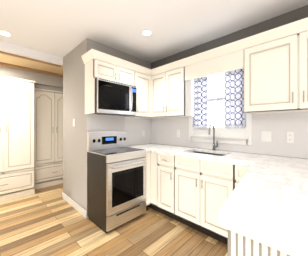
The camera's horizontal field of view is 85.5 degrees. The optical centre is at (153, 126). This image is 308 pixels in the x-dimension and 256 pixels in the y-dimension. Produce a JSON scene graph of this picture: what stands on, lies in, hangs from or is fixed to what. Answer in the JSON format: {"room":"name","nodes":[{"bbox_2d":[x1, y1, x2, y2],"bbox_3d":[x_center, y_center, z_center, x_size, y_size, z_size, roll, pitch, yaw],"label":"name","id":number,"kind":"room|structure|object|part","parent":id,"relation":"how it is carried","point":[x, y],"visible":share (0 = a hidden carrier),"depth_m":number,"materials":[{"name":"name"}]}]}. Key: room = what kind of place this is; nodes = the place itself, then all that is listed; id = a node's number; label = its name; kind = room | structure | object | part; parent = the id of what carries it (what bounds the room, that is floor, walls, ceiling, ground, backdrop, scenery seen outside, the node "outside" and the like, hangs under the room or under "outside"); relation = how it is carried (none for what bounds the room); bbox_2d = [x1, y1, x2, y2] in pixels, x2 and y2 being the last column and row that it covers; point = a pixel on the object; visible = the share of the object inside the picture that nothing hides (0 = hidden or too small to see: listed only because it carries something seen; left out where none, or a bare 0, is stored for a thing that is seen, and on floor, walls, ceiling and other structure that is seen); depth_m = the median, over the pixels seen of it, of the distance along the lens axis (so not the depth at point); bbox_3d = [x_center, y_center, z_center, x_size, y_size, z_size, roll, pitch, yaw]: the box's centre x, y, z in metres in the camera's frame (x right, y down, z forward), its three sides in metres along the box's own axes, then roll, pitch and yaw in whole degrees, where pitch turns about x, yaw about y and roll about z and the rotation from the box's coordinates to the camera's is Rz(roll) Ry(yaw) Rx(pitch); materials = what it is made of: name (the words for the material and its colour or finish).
{"room":"kitchen","nodes":[
{"label":"kitchen","id":0,"kind":"room"},
{"bbox_2d":[0,78,61,98],"bbox_3d":[-3.946,0.078,3.442,0.870,2.312,7.060,0,0,44],"label":"wall","id":1,"kind":"structure","parent":0,"point":[41,90],"depth_m":4.03,"materials":[{"name":"grey paint"}]},
{"bbox_2d":[62,56,115,194],"bbox_3d":[-1.346,0.024,3.396,1.150,2.420,0.570,0,0,44],"label":"wall","id":2,"kind":"structure","parent":0,"point":[71,93],"depth_m":3.12,"materials":[{"name":"grey paint"}]},
{"bbox_2d":[85,65,132,118],"bbox_3d":[-0.730,-0.533,2.957,0.341,0.774,0.859,0,0,44],"label":"upper cabinet","id":3,"kind":"object","parent":2,"relation":"attached to","point":[95,77],"depth_m":2.68,"materials":[{"name":"white paint"}]},
{"bbox_2d":[91,87,136,117],"bbox_3d":[-0.706,-0.379,2.900,0.451,0.426,0.767,0,0,44],"label":"microwave","id":4,"kind":"object","parent":3,"relation":"attached to","point":[109,103],"visible":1,"depth_m":2.72,"materials":[{"name":"silver metal"}]},
{"bbox_3d":[0.603,-0.874,1.908,3.716,0.095,1.302,0,0,44],"label":"cabinet crown","id":5,"kind":"part","parent":3,"relation":"part of","materials":[{"name":"white paint"}]},
{"bbox_2d":[0,172,227,255],"bbox_3d":[-1.029,1.264,0.510,9.700,0.060,7.100,0,0,44],"label":"floor","id":6,"kind":"structure","parent":0,"point":[49,215],"depth_m":2.06,"materials":[{"name":"brown wood"}]},
{"bbox_2d":[0,86,39,186],"bbox_3d":[-3.403,0.204,3.757,0.970,2.060,1.105,0,0,44],"label":"tall cabinet","id":7,"kind":"object","parent":6,"relation":"on","point":[31,136],"depth_m":3.59,"materials":[{"name":"white paint"}]},
{"bbox_2d":[40,97,62,175],"bbox_3d":[-2.750,0.204,4.439,0.970,2.060,1.027,0,0,44],"label":"tall cabinet","id":8,"kind":"object","parent":6,"relation":"on","point":[51,109],"depth_m":4.31,"materials":[{"name":"white paint"}]},
{"bbox_2d":[87,130,146,211],"bbox_3d":[-0.598,0.651,2.805,0.708,1.165,0.762,0,0,44],"label":"stove","id":9,"kind":"object","parent":6,"relation":"on","point":[116,170],"visible":1,"depth_m":2.60,"materials":[{"name":"silver metal"}]},
{"bbox_2d":[222,206,307,255],"bbox_3d":[0.998,0.796,1.098,0.515,0.876,1.362,0,0,44],"label":"base cabinet","id":10,"kind":"object","parent":6,"relation":"on","point":[248,235],"depth_m":0.70,"materials":[{"name":"white paint"}]},
{"bbox_2d":[219,152,307,233],"bbox_3d":[0.882,0.346,1.150,0.824,0.053,1.320,0,0,44],"label":"countertop","id":11,"kind":"structure","parent":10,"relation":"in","point":[269,185],"depth_m":0.82,"materials":[{"name":"stone"}]},
{"bbox_2d":[124,68,150,141],"bbox_3d":[-0.754,0.024,4.013,1.150,2.420,0.780,0,0,44],"label":"wall","id":12,"kind":"structure","parent":0,"point":[126,71],"depth_m":3.58,"materials":[{"name":"grey paint"}]},
{"bbox_2d":[87,117,150,199],"bbox_3d":[-0.606,0.534,3.333,0.004,1.400,1.500,0,0,44],"label":"wall","id":13,"kind":"structure","parent":12,"relation":"attached to","point":[133,128],"depth_m":3.38,"materials":[{"name":"white paint"}]},
{"bbox_2d":[133,76,148,118],"bbox_3d":[-0.301,-0.533,3.373,0.385,0.774,0.474,0,0,44],"label":"upper cabinet","id":14,"kind":"object","parent":12,"relation":"attached to","point":[140,86],"depth_m":3.22,"materials":[{"name":"white paint"}]},
{"bbox_2d":[126,142,149,146],"bbox_3d":[-0.325,0.346,3.149,0.654,0.053,0.106,0,0,44],"label":"countertop","id":15,"kind":"structure","parent":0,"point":[147,145],"depth_m":2.98,"materials":[{"name":"stone"}]},
{"bbox_2d":[0,0,307,84],"bbox_3d":[-1.029,-1.166,0.510,9.700,0.200,7.100,0,0,44],"label":"ceiling","id":16,"kind":"structure","parent":0,"point":[55,38],"depth_m":2.05,"materials":[{"name":"white paint"}]},
{"bbox_2d":[0,66,62,87],"bbox_3d":[-3.890,-1.057,2.301,0.810,0.042,5.730,0,0,44],"label":"ceiling","id":17,"kind":"structure","parent":16,"relation":"attached to","point":[26,80],"depth_m":3.61,"materials":[{"name":"paint"}]},
{"bbox_2d":[134,124,307,159],"bbox_3d":[0.784,0.261,2.615,2.994,0.600,0.659,0,0,44],"label":"countertop","id":18,"kind":"structure","parent":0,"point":[226,151],"depth_m":2.39,"materials":[{"name":"stone"}]},
{"bbox_2d":[208,124,217,145],"bbox_3d":[0.956,0.140,2.700,0.092,0.358,0.214,0,0,44],"label":"faucet","id":19,"kind":"object","parent":18,"relation":"on","point":[212,125],"depth_m":2.75,"materials":[{"name":"silver metal"}]},
{"bbox_2d":[151,115,307,152],"bbox_3d":[1.229,0.085,2.650,3.600,0.462,0.003,0,0,44],"label":"wall","id":20,"kind":"structure","parent":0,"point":[278,127],"depth_m":2.36,"materials":[{"name":"white paint"}]},
{"bbox_2d":[261,131,270,138],"bbox_3d":[1.563,0.114,2.319,0.116,0.115,0.012,0,0,44],"label":"outlet","id":21,"kind":"object","parent":20,"relation":"attached to","point":[265,134],"visible":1,"depth_m":2.32,"materials":[{"name":"white plastic"}]},
{"bbox_2d":[287,131,293,139],"bbox_3d":[1.752,0.114,2.141,0.070,0.115,0.008,0,0,44],"label":"outlet","id":22,"kind":"object","parent":20,"relation":"attached to","point":[290,135],"visible":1,"depth_m":2.14,"materials":[{"name":"white plastic"}]},
{"bbox_2d":[151,30,307,152],"bbox_3d":[1.903,0.024,2.089,7.650,2.420,0.123,0,0,44],"label":"wall","id":23,"kind":"structure","parent":0,"point":[284,40],"depth_m":2.55,"materials":[{"name":"grey paint"}]},
{"bbox_2d":[149,72,184,118],"bbox_3d":[0.314,-0.533,3.256,0.839,0.774,0.390,0,0,44],"label":"upper cabinet","id":24,"kind":"object","parent":23,"relation":"attached to","point":[166,96],"depth_m":3.11,"materials":[{"name":"white paint"}]},
{"bbox_2d":[185,59,244,118],"bbox_3d":[0.971,-0.533,2.660,1.069,0.774,0.342,0,0,44],"label":"valance","id":25,"kind":"object","parent":23,"relation":"attached to","point":[212,75],"depth_m":2.57,"materials":[{"name":"white paint"}]},
{"bbox_2d":[189,80,251,141],"bbox_3d":[1.073,-0.281,2.834,1.060,1.010,0.135,0,0,44],"label":"window unit","id":26,"kind":"structure","parent":23,"relation":"in","point":[216,106],"depth_m":2.83,"materials":[{"name":"white"}]},
{"bbox_2d":[194,80,244,128],"bbox_3d":[1.055,-0.334,2.755,0.895,0.755,0.060,0,0,44],"label":"curtains","id":27,"kind":"object","parent":26,"relation":"hanging from","point":[234,106],"visible":0.9,"depth_m":2.63,"materials":[{"name":"fabric"}]},
{"bbox_2d":[241,44,288,116],"bbox_3d":[1.531,-0.533,2.124,0.625,0.774,0.342,0,0,44],"label":"upper cabinet","id":28,"kind":"object","parent":23,"relation":"attached to","point":[275,84],"depth_m":2.04,"materials":[{"name":"white paint"}]},
{"bbox_2d":[289,39,307,114],"bbox_3d":[1.903,-0.533,1.767,0.684,0.774,0.342,0,0,44],"label":"upper cabinet","id":29,"kind":"object","parent":23,"relation":"attached to","point":[298,52],"depth_m":1.84,"materials":[{"name":"white paint"}]}
]}

